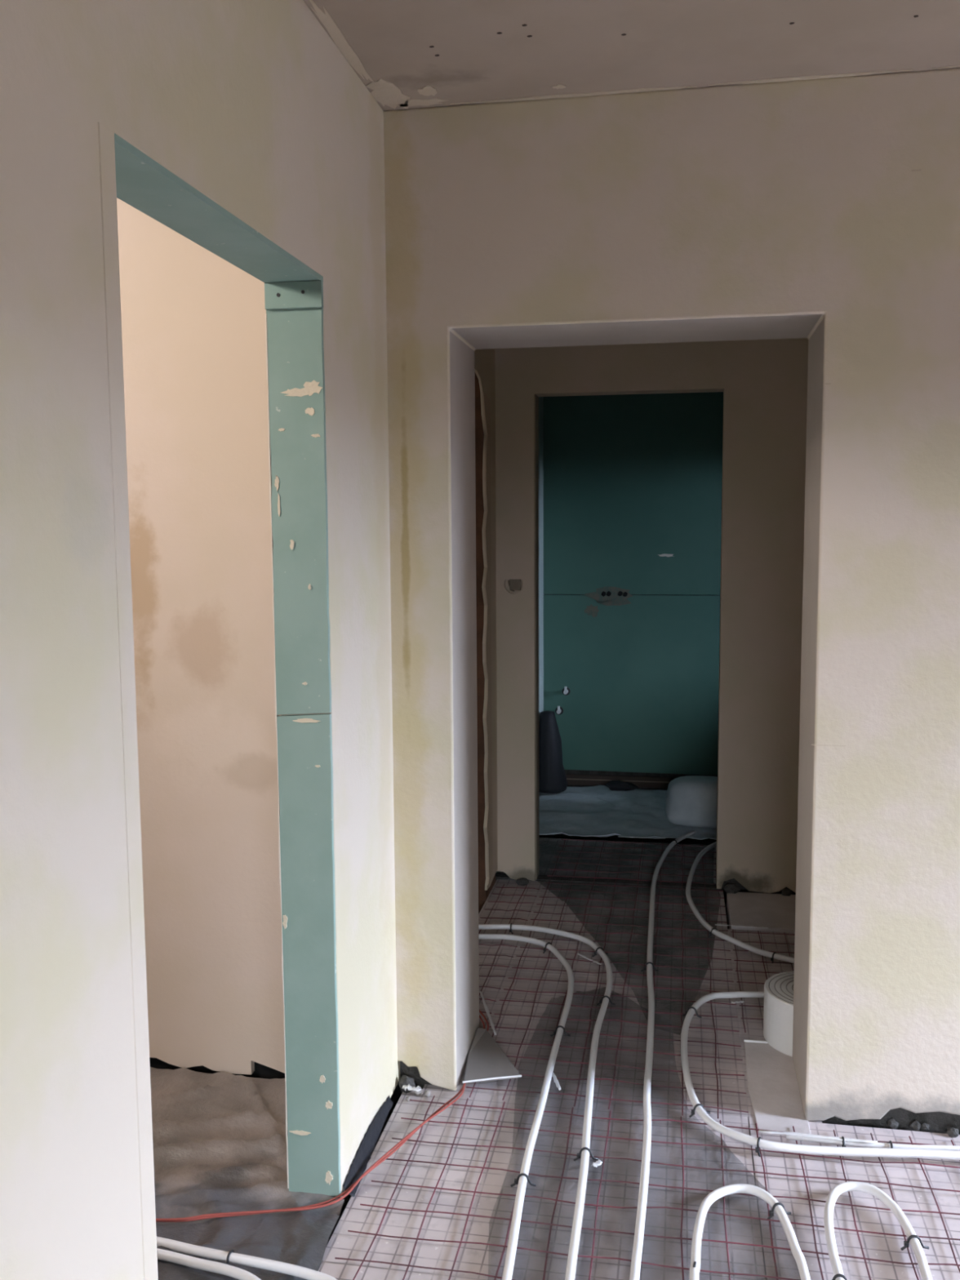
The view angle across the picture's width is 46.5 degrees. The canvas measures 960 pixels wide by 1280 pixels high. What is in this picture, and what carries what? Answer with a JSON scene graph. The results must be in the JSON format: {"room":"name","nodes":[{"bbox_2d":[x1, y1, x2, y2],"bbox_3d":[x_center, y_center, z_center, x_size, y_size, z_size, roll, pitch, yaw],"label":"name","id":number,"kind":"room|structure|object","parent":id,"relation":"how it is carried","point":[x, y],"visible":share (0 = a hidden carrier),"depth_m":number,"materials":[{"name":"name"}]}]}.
{"room":"building under construction","nodes":[
{"label":"building under construction","id":0,"kind":"room"},
{"bbox_2d":[0,0,543,1279],"bbox_3d":[-0.431,0.031,2.610,0.169,2.810,8.950,1,6,10],"label":"wall","id":1,"kind":"structure","parent":0,"point":[252,104],"depth_m":1.61,"materials":[{"name":"beige paint"}]},
{"bbox_2d":[114,133,341,1195],"bbox_3d":[-0.495,0.323,2.177,0.139,2.199,0.948,1,6,10],"label":"door frame","id":2,"kind":"structure","parent":1,"relation":"attached to","point":[294,291],"depth_m":2.60,"materials":[{"name":"teal paint"}]},
{"bbox_2d":[116,68,959,1134],"bbox_3d":[0.869,-0.032,3.138,7.800,2.810,0.390,1,6,10],"label":"wall","id":3,"kind":"structure","parent":0,"point":[824,211],"depth_m":3.01,"materials":[{"name":"beige paint"}]},
{"bbox_2d":[303,0,959,111],"bbox_3d":[0.614,-1.444,2.191,8.400,0.203,9.600,1,6,10],"label":"ceiling","id":4,"kind":"structure","parent":0,"point":[408,54],"depth_m":2.59,"materials":[{"name":"grey paint"}]},
{"bbox_2d":[543,391,723,790],"bbox_3d":[1.437,-0.414,6.839,2.300,2.810,0.118,1,6,10],"label":"wall","id":5,"kind":"structure","parent":0,"point":[633,482],"depth_m":6.88,"materials":[{"name":"paint"}]},
{"bbox_2d":[555,706,563,715],"bbox_3d":[0.496,0.443,7.018,0.052,0.060,0.050,1,6,10],"label":"outlet","id":6,"kind":"object","parent":5,"relation":"attached to","point":[559,710],"visible":1,"depth_m":7.03,"materials":[{"name":"silver metal"}]},
{"bbox_2d":[562,686,570,695],"bbox_3d":[0.537,0.319,6.997,0.052,0.060,0.050,1,6,10],"label":"outlet","id":7,"kind":"object","parent":5,"relation":"attached to","point":[566,691],"visible":1,"depth_m":7.01,"materials":[{"name":"silver metal"}]},
{"bbox_2d":[566,773,677,788],"bbox_3d":[1.482,0.890,6.891,1.900,0.067,0.034,1,6,10],"label":"plank","id":8,"kind":"object","parent":5,"relation":"attached to","point":[661,782],"visible":0.21,"depth_m":6.99,"materials":[{"name":"wood"}]},
{"bbox_2d":[659,553,673,556],"bbox_3d":[1.137,-0.517,6.827,0.105,0.020,0.002,1,6,10],"label":"paint patch","id":9,"kind":"object","parent":5,"relation":"attached to","point":[660,554],"depth_m":6.83,"materials":[{"name":"white paint"}]},
{"bbox_2d":[318,833,959,1279],"bbox_3d":[0.633,1.483,2.491,8.400,0.212,9.600,1,6,10],"label":"floor","id":10,"kind":"structure","parent":0,"point":[772,1100],"depth_m":3.03,"materials":[{"name":"plastic"}]},
{"bbox_2d":[150,1066,344,1279],"bbox_3d":[-1.794,1.399,2.319,2.782,0.043,2.420,1,6,10],"label":"plastic sheet","id":11,"kind":"object","parent":10,"relation":"on","point":[220,1138],"visible":0.38,"depth_m":2.81,"materials":[{"name":"grey plastic"}]},
{"bbox_2d":[156,1248,261,1279],"bbox_3d":[-0.824,1.377,2.427,1.338,0.025,0.405,4,8,39],"label":"pipe","id":12,"kind":"object","parent":11,"relation":"on","point":[228,1270],"visible":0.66,"depth_m":2.45,"materials":[{"name":"white plastic"}]},
{"bbox_2d":[156,1236,337,1279],"bbox_3d":[-0.687,1.384,2.354,0.637,0.025,1.622,-6,8,-41],"label":"pipe","id":13,"kind":"object","parent":11,"relation":"on","point":[307,1273],"visible":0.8,"depth_m":2.46,"materials":[{"name":"white plastic"}]},
{"bbox_2d":[225,1249,234,1264],"bbox_3d":[-0.552,1.371,2.479,0.016,0.034,0.065,1,6,10],"label":"clip","id":14,"kind":"object","parent":13,"relation":"attached to","point":[231,1251],"visible":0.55,"depth_m":2.47,"materials":[{"name":"black plastic"}]},
{"bbox_2d":[155,1014,485,1222],"bbox_3d":[-0.650,1.318,3.087,2.113,0.006,0.967,-6,8,-41],"label":"cable","id":15,"kind":"object","parent":11,"relation":"on","point":[480,1017],"visible":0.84,"depth_m":2.73,"materials":[{"name":"red plastic"}]},
{"bbox_2d":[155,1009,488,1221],"bbox_3d":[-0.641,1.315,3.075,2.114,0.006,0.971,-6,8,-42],"label":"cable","id":16,"kind":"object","parent":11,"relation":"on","point":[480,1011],"visible":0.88,"depth_m":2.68,"materials":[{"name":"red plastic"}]},
{"bbox_2d":[342,1095,392,1196],"bbox_3d":[-0.283,1.318,2.956,0.028,0.052,0.440,1,6,10],"label":"foil","id":17,"kind":"object","parent":10,"relation":"on","point":[359,1164],"visible":1,"depth_m":2.92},
{"bbox_2d":[398,1075,415,1092],"bbox_3d":[-0.212,1.294,3.260,0.050,0.052,0.043,-1,6,-5],"label":"lump","id":18,"kind":"object","parent":10,"relation":"on","point":[404,1080],"visible":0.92,"depth_m":3.25,"materials":[{"name":"concrete"}]},
{"bbox_2d":[405,1096,411,1102],"bbox_3d":[-0.205,1.314,3.202,0.016,0.017,0.017,-3,6,-23],"label":"lump","id":19,"kind":"object","parent":10,"relation":"on","point":[407,1098],"visible":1,"depth_m":3.20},
{"bbox_2d":[401,1084,421,1091],"bbox_3d":[-0.197,1.290,3.219,0.056,0.015,0.022,1,6,10],"label":"scrap","id":20,"kind":"object","parent":10,"relation":"on","point":[408,1086],"visible":1,"depth_m":3.22,"materials":[{"name":"white plastic"}]},
{"bbox_2d":[413,1085,422,1095],"bbox_3d":[-0.181,1.307,3.237,0.025,0.031,0.024,-3,6,-23],"label":"lump","id":21,"kind":"object","parent":10,"relation":"on","point":[416,1093],"visible":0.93,"depth_m":3.23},
{"bbox_2d":[423,1089,431,1097],"bbox_3d":[-0.152,1.310,3.227,0.020,0.021,0.018,1,6,10],"label":"lump","id":22,"kind":"object","parent":10,"relation":"on","point":[427,1093],"visible":1,"depth_m":3.22,"materials":[{"name":"grey"}]},
{"bbox_2d":[480,991,496,1035],"bbox_3d":[0.026,1.240,3.730,0.011,0.013,0.340,-1,6,-8],"label":"scrap","id":23,"kind":"object","parent":10,"relation":"on","point":[486,1006],"visible":1,"depth_m":3.72,"materials":[{"name":"grey plastic"}]},
{"bbox_2d":[462,1027,521,1083],"bbox_3d":[-0.005,1.264,3.417,0.178,0.028,0.319,-2,6,-15],"label":"sheet","id":24,"kind":"object","parent":10,"relation":"on","point":[486,1061],"visible":1,"depth_m":3.37,"materials":[{"name":"metal"}]},
{"bbox_2d":[478,884,539,1013],"bbox_3d":[0.052,1.186,4.383,0.201,0.011,1.440,1,6,10],"label":"wire mesh","id":25,"kind":"object","parent":10,"relation":"on","point":[495,955],"visible":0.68,"depth_m":4.62,"materials":[{"name":"metal"}]},
{"bbox_2d":[515,878,528,885],"bbox_3d":[0.194,1.109,5.115,0.061,0.040,0.038,1,6,10],"label":"lump","id":26,"kind":"object","parent":10,"relation":"on","point":[522,882],"visible":1,"depth_m":5.10,"materials":[{"name":"concrete"}]},
{"bbox_2d":[478,933,573,1279],"bbox_3d":[0.022,1.299,3.139,1.129,0.025,3.128,-2,6,-15],"label":"pipe","id":27,"kind":"object","parent":10,"relation":"on","point":[519,1199],"visible":0.8,"depth_m":3.10,"materials":[{"name":"white plastic"}]},
{"bbox_2d":[510,1173,536,1186],"bbox_3d":[0.107,1.339,2.769,0.064,0.032,0.018,1,6,10],"label":"clip","id":28,"kind":"object","parent":27,"relation":"attached to","point":[516,1180],"visible":0.97,"depth_m":2.77,"materials":[{"name":"black plastic"}]},
{"bbox_2d":[542,942,551,953],"bbox_3d":[0.263,1.180,4.298,0.065,0.035,0.017,-5,8,-40],"label":"clip","id":29,"kind":"object","parent":27,"relation":"attached to","point":[548,943],"visible":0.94,"depth_m":4.29,"materials":[{"name":"black plastic"}]},
{"bbox_2d":[550,1025,570,1036],"bbox_3d":[0.257,1.254,3.581,0.064,0.034,0.017,1,6,10],"label":"clip","id":30,"kind":"object","parent":27,"relation":"attached to","point":[558,1026],"visible":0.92,"depth_m":3.58,"materials":[{"name":"black plastic"}]},
{"bbox_2d":[577,952,601,964],"bbox_3d":[0.411,1.199,4.202,0.014,0.006,0.130,-5,7,-36],"label":"scrap","id":31,"kind":"object","parent":10,"relation":"on","point":[578,953],"visible":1,"depth_m":4.20,"materials":[{"name":"grey plastic"}]},
{"bbox_2d":[466,838,748,1119],"bbox_3d":[0.583,1.174,4.455,0.800,0.013,2.690,1,6,10],"label":"wire mesh","id":32,"kind":"object","parent":10,"relation":"on","point":[603,841],"visible":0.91,"depth_m":4.10,"materials":[{"name":"brown metal"}]},
{"bbox_2d":[538,785,716,839],"bbox_3d":[1.298,0.973,6.288,2.048,0.034,1.146,1,6,10],"label":"sheet","id":33,"kind":"object","parent":10,"relation":"on","point":[597,811],"visible":0.34,"depth_m":6.27,"materials":[{"name":"grey plastic"}]},
{"bbox_2d":[538,711,567,793],"bbox_3d":[0.433,0.672,6.835,0.201,0.485,0.252,1,6,10],"label":"bag","id":34,"kind":"object","parent":33,"relation":"on","point":[552,775],"visible":0.84,"depth_m":6.75,"materials":[{"name":"plastic"}]},
{"bbox_2d":[604,780,638,791],"bbox_3d":[0.870,0.895,6.867,0.215,0.067,0.082,1,6,10],"label":"lump","id":35,"kind":"object","parent":33,"relation":"on","point":[617,785],"visible":1,"depth_m":6.84,"materials":[{"name":"black"}]},
{"bbox_2d":[665,775,717,828],"bbox_3d":[1.234,0.868,6.017,0.463,0.249,0.274,1,6,10],"label":"sack","id":36,"kind":"object","parent":33,"relation":"on","point":[691,800],"visible":0.5,"depth_m":5.91,"materials":[{"name":"white plastic"}]},
{"bbox_2d":[538,840,719,1035],"bbox_3d":[0.543,1.149,4.720,0.947,0.013,2.200,1,6,10],"label":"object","id":37,"kind":"structure","parent":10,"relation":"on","point":[545,847],"depth_m":4.76,"materials":[{"name":"grey plastic"}]},
{"bbox_2d":[629,830,695,1279],"bbox_3d":[0.563,1.240,3.684,0.176,0.025,4.558,1,6,12],"label":"pipe","id":38,"kind":"object","parent":37,"relation":"on","point":[645,1168],"visible":1,"depth_m":3.14,"materials":[{"name":"white plastic"}]},
{"bbox_2d":[640,961,658,972],"bbox_3d":[0.622,1.198,4.094,0.064,0.035,0.018,1,6,10],"label":"clip","id":39,"kind":"object","parent":38,"relation":"attached to","point":[646,963],"visible":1,"depth_m":4.09,"materials":[{"name":"black plastic"}]},
{"bbox_2d":[617,835,665,838],"bbox_3d":[0.836,1.021,5.783,0.240,0.005,0.022,1,6,10],"label":"scrap","id":40,"kind":"object","parent":10,"relation":"on","point":[618,836],"visible":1,"depth_m":5.78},
{"bbox_2d":[487,989,800,1279],"bbox_3d":[0.383,1.361,2.701,0.769,0.013,2.548,1,6,10],"label":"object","id":41,"kind":"structure","parent":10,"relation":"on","point":[658,1221],"depth_m":2.79,"materials":[{"name":"grey plastic"}]},
{"bbox_2d":[478,924,612,1279],"bbox_3d":[0.136,1.288,3.240,1.201,0.025,3.364,-2,6,-16],"label":"pipe","id":42,"kind":"object","parent":41,"relation":"on","point":[582,1182],"visible":0.79,"depth_m":3.17,"materials":[{"name":"white plastic"}]},
{"bbox_2d":[509,923,513,933],"bbox_3d":[0.130,1.159,4.509,0.018,0.034,0.064,1,6,10],"label":"clip","id":43,"kind":"object","parent":42,"relation":"attached to","point":[510,929],"visible":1,"depth_m":4.49,"materials":[{"name":"black plastic"}]},
{"bbox_2d":[573,1146,598,1161],"bbox_3d":[0.272,1.325,2.885,0.065,0.033,0.016,-1,6,-2],"label":"clip","id":44,"kind":"object","parent":42,"relation":"attached to","point":[579,1154],"visible":1,"depth_m":2.88,"materials":[{"name":"black plastic"}]},
{"bbox_2d":[592,946,607,956],"bbox_3d":[0.455,1.184,4.253,0.065,0.033,0.017,-3,6,-22],"label":"clip","id":45,"kind":"object","parent":42,"relation":"attached to","point":[595,952],"visible":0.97,"depth_m":4.25,"materials":[{"name":"black plastic"}]},
{"bbox_2d":[596,995,615,1005],"bbox_3d":[0.430,1.230,3.813,0.064,0.032,0.017,1,6,10],"label":"clip","id":46,"kind":"object","parent":42,"relation":"attached to","point":[603,997],"visible":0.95,"depth_m":3.81,"materials":[{"name":"black plastic"}]},
{"bbox_2d":[552,1072,561,1090],"bbox_3d":[0.223,1.294,3.281,0.012,0.008,0.100,-1,6,-7],"label":"scrap","id":47,"kind":"object","parent":41,"relation":"on","point":[556,1081],"visible":1,"depth_m":3.27,"materials":[{"name":"white plastic"}]},
{"bbox_2d":[591,1159,602,1167],"bbox_3d":[0.299,1.336,2.853,0.030,0.009,0.018,-5,8,-41],"label":"scrap","id":48,"kind":"object","parent":41,"relation":"on","point":[598,1162],"visible":1,"depth_m":2.85,"materials":[{"name":"white plastic"}]},
{"bbox_2d":[688,1183,810,1279],"bbox_3d":[0.519,1.405,2.073,0.282,0.025,1.358,1,6,10],"label":"pipe","id":49,"kind":"object","parent":41,"relation":"on","point":[694,1273],"visible":1,"depth_m":2.58,"materials":[{"name":"white plastic"}]},
{"bbox_2d":[767,1202,791,1219],"bbox_3d":[0.705,1.347,2.645,0.065,0.034,0.017,-2,6,-19],"label":"clip","id":50,"kind":"object","parent":49,"relation":"attached to","point":[771,1211],"visible":0.99,"depth_m":2.64,"materials":[{"name":"black plastic"}]},
{"bbox_2d":[334,1095,959,1279],"bbox_3d":[0.680,1.403,2.224,2.075,0.012,1.670,1,6,10],"label":"wire mesh","id":51,"kind":"object","parent":10,"relation":"on","point":[556,1200],"visible":0.88,"depth_m":2.71,"materials":[{"name":"brown metal"}]},
{"bbox_2d":[724,883,740,893],"bbox_3d":[1.116,1.103,4.954,0.066,0.046,0.052,-2,6,-18],"label":"lump","id":52,"kind":"object","parent":10,"relation":"on","point":[729,888],"visible":1,"depth_m":4.94,"materials":[{"name":"concrete"}]},
{"bbox_2d":[731,1000,744,1003],"bbox_3d":[0.879,1.236,3.815,0.045,0.007,0.013,-1,6,-6],"label":"scrap","id":53,"kind":"object","parent":10,"relation":"on","point":[735,1002],"visible":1,"depth_m":3.81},
{"bbox_2d":[685,841,794,963],"bbox_3d":[1.287,1.139,4.616,0.806,0.025,2.093,-2,6,-18],"label":"pipe","id":54,"kind":"object","parent":10,"relation":"on","point":[779,957],"visible":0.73,"depth_m":4.46,"materials":[{"name":"white plastic"}]},
{"bbox_2d":[708,927,717,937],"bbox_3d":[0.930,1.160,4.442,0.065,0.035,0.017,-3,7,-27],"label":"clip","id":55,"kind":"object","parent":54,"relation":"attached to","point":[710,933],"visible":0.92,"depth_m":4.43,"materials":[{"name":"black plastic"}]},
{"bbox_2d":[770,951,776,963],"bbox_3d":[1.103,1.186,4.190,0.017,0.033,0.065,4,7,36],"label":"clip","id":56,"kind":"object","parent":54,"relation":"attached to","point":[774,953],"visible":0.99,"depth_m":4.18,"materials":[{"name":"black plastic"}]},
{"bbox_2d":[715,924,768,928],"bbox_3d":[1.060,1.159,4.531,0.210,0.006,0.013,1,6,10],"label":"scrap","id":57,"kind":"object","parent":10,"relation":"on","point":[715,924],"visible":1,"depth_m":4.53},
{"bbox_2d":[730,928,795,1032],"bbox_3d":[1.465,1.220,3.963,1.090,0.011,0.930,1,6,10],"label":"wire mesh","id":58,"kind":"object","parent":10,"relation":"on","point":[732,931],"visible":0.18,"depth_m":4.17,"materials":[{"name":"black metal"}]},
{"bbox_2d":[743,970,794,1057],"bbox_3d":[1.057,1.189,3.556,0.320,0.166,0.310,5,8,40],"label":"roll","id":59,"kind":"object","parent":10,"relation":"on","point":[778,1011],"visible":0.27,"depth_m":3.50,"materials":[{"name":"white plastic"}]},
{"bbox_2d":[782,888,791,896],"bbox_3d":[1.350,1.111,4.917,0.045,0.032,0.034,1,6,10],"label":"lump","id":60,"kind":"object","parent":10,"relation":"on","point":[788,892],"visible":1,"depth_m":4.91,"materials":[{"name":"concrete"}]},
{"bbox_2d":[680,991,959,1159],"bbox_3d":[1.789,1.280,3.215,2.386,0.025,0.993,1,6,10],"label":"pipe","id":61,"kind":"object","parent":10,"relation":"on","point":[772,1145],"visible":0.94,"depth_m":2.91,"materials":[{"name":"white plastic"}]},
{"bbox_2d":[682,1006,702,1017],"bbox_3d":[0.705,1.236,3.719,0.065,0.035,0.016,1,6,17],"label":"clip","id":62,"kind":"object","parent":61,"relation":"attached to","point":[694,1008],"visible":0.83,"depth_m":3.71,"materials":[{"name":"black plastic"}]},
{"bbox_2d":[688,1103,710,1118],"bbox_3d":[0.607,1.302,3.100,0.065,0.033,0.017,-2,6,-19],"label":"clip","id":63,"kind":"object","parent":61,"relation":"attached to","point":[697,1104],"visible":0.94,"depth_m":3.10,"materials":[{"name":"black plastic"}]},
{"bbox_2d":[755,1136,761,1156],"bbox_3d":[0.730,1.317,2.923,0.016,0.036,0.065,2,6,20],"label":"clip","id":64,"kind":"object","parent":61,"relation":"attached to","point":[757,1148],"visible":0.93,"depth_m":2.91,"materials":[{"name":"black plastic"}]},
{"bbox_2d":[786,1134,959,1151],"bbox_3d":[1.854,1.327,2.800,2.111,0.020,0.033,1,6,9],"label":"pipe","id":65,"kind":"object","parent":10,"relation":"on","point":[851,1144],"visible":0.8,"depth_m":2.92,"materials":[{"name":"white plastic"}]},
{"bbox_2d":[759,1129,878,1143],"bbox_3d":[0.889,1.306,2.942,0.300,0.006,0.015,1,6,10],"label":"scrap","id":66,"kind":"object","parent":65,"relation":"on","point":[797,1134],"visible":1,"depth_m":2.94,"materials":[{"name":"white plastic"}]},
{"bbox_2d":[841,1136,845,1146],"bbox_3d":[0.956,1.318,2.933,0.018,0.029,0.064,1,6,10],"label":"clip","id":67,"kind":"object","parent":65,"relation":"attached to","point":[842,1137],"visible":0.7,"depth_m":2.92,"materials":[{"name":"black plastic"}]},
{"bbox_2d":[887,1140,893,1148],"bbox_3d":[1.071,1.320,2.915,0.016,0.027,0.065,0,6,-1],"label":"clip","id":68,"kind":"object","parent":65,"relation":"attached to","point":[890,1141],"visible":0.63,"depth_m":2.91,"materials":[{"name":"black plastic"}]},
{"bbox_2d":[823,1181,933,1279],"bbox_3d":[0.802,1.405,2.051,0.208,0.025,1.414,1,6,10],"label":"pipe","id":69,"kind":"object","parent":10,"relation":"on","point":[838,1189],"visible":0.98,"depth_m":2.58,"materials":[{"name":"white plastic"}]},
{"bbox_2d":[831,1273,847,1279],"bbox_3d":[0.770,1.372,2.396,0.064,0.033,0.018,1,6,10],"label":"clip","id":70,"kind":"object","parent":69,"relation":"attached to","point":[836,1276],"visible":1,"depth_m":2.39,"materials":[{"name":"black plastic"}]},
{"bbox_2d":[900,1235,928,1250],"bbox_3d":[0.980,1.358,2.523,0.065,0.032,0.016,-1,6,-3],"label":"clip","id":71,"kind":"object","parent":69,"relation":"attached to","point":[906,1244],"visible":1,"depth_m":2.52,"materials":[{"name":"black plastic"}]},
{"bbox_2d":[887,1118,898,1128],"bbox_3d":[1.126,1.319,3.046,0.031,0.025,0.023,1,6,10],"label":"lump","id":72,"kind":"object","parent":10,"relation":"on","point":[892,1123],"visible":1,"depth_m":3.04,"materials":[{"name":"concrete"}]},
{"bbox_2d":[909,1120,920,1131],"bbox_3d":[1.184,1.319,3.039,0.032,0.028,0.025,1,6,10],"label":"lump","id":73,"kind":"object","parent":10,"relation":"on","point":[915,1126],"visible":1,"depth_m":3.03,"materials":[{"name":"concrete"}]},
{"bbox_2d":[920,1123,928,1130],"bbox_3d":[1.207,1.321,3.036,0.025,0.020,0.018,2,6,24],"label":"lump","id":74,"kind":"object","parent":10,"relation":"on","point":[924,1126],"visible":1,"depth_m":3.03,"materials":[{"name":"concrete"}]},
{"bbox_2d":[946,1127,958,1137],"bbox_3d":[1.269,1.322,3.002,0.032,0.028,0.024,1,6,10],"label":"lump","id":75,"kind":"object","parent":10,"relation":"on","point":[953,1132],"visible":1,"depth_m":3.00,"materials":[{"name":"concrete"}]},
{"bbox_2d":[494,337,808,903],"bbox_3d":[1.205,-0.212,4.883,2.560,2.810,0.130,1,6,10],"label":"wall","id":76,"kind":"structure","parent":0,"point":[763,383],"depth_m":4.88,"materials":[{"name":"paint"}]},
{"bbox_2d":[508,579,520,591],"bbox_3d":[0.153,-0.245,5.022,0.056,0.055,0.036,1,6,10],"label":"socket","id":77,"kind":"object","parent":76,"relation":"attached to","point":[514,585],"depth_m":5.03,"materials":[{"name":"grey plastic"}]},
{"bbox_2d":[534,394,538,879],"bbox_3d":[0.258,0.007,5.096,0.008,2.202,0.097,1,6,10],"label":"trim","id":78,"kind":"structure","parent":76,"relation":"attached to","point":[536,397],"depth_m":5.08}
]}

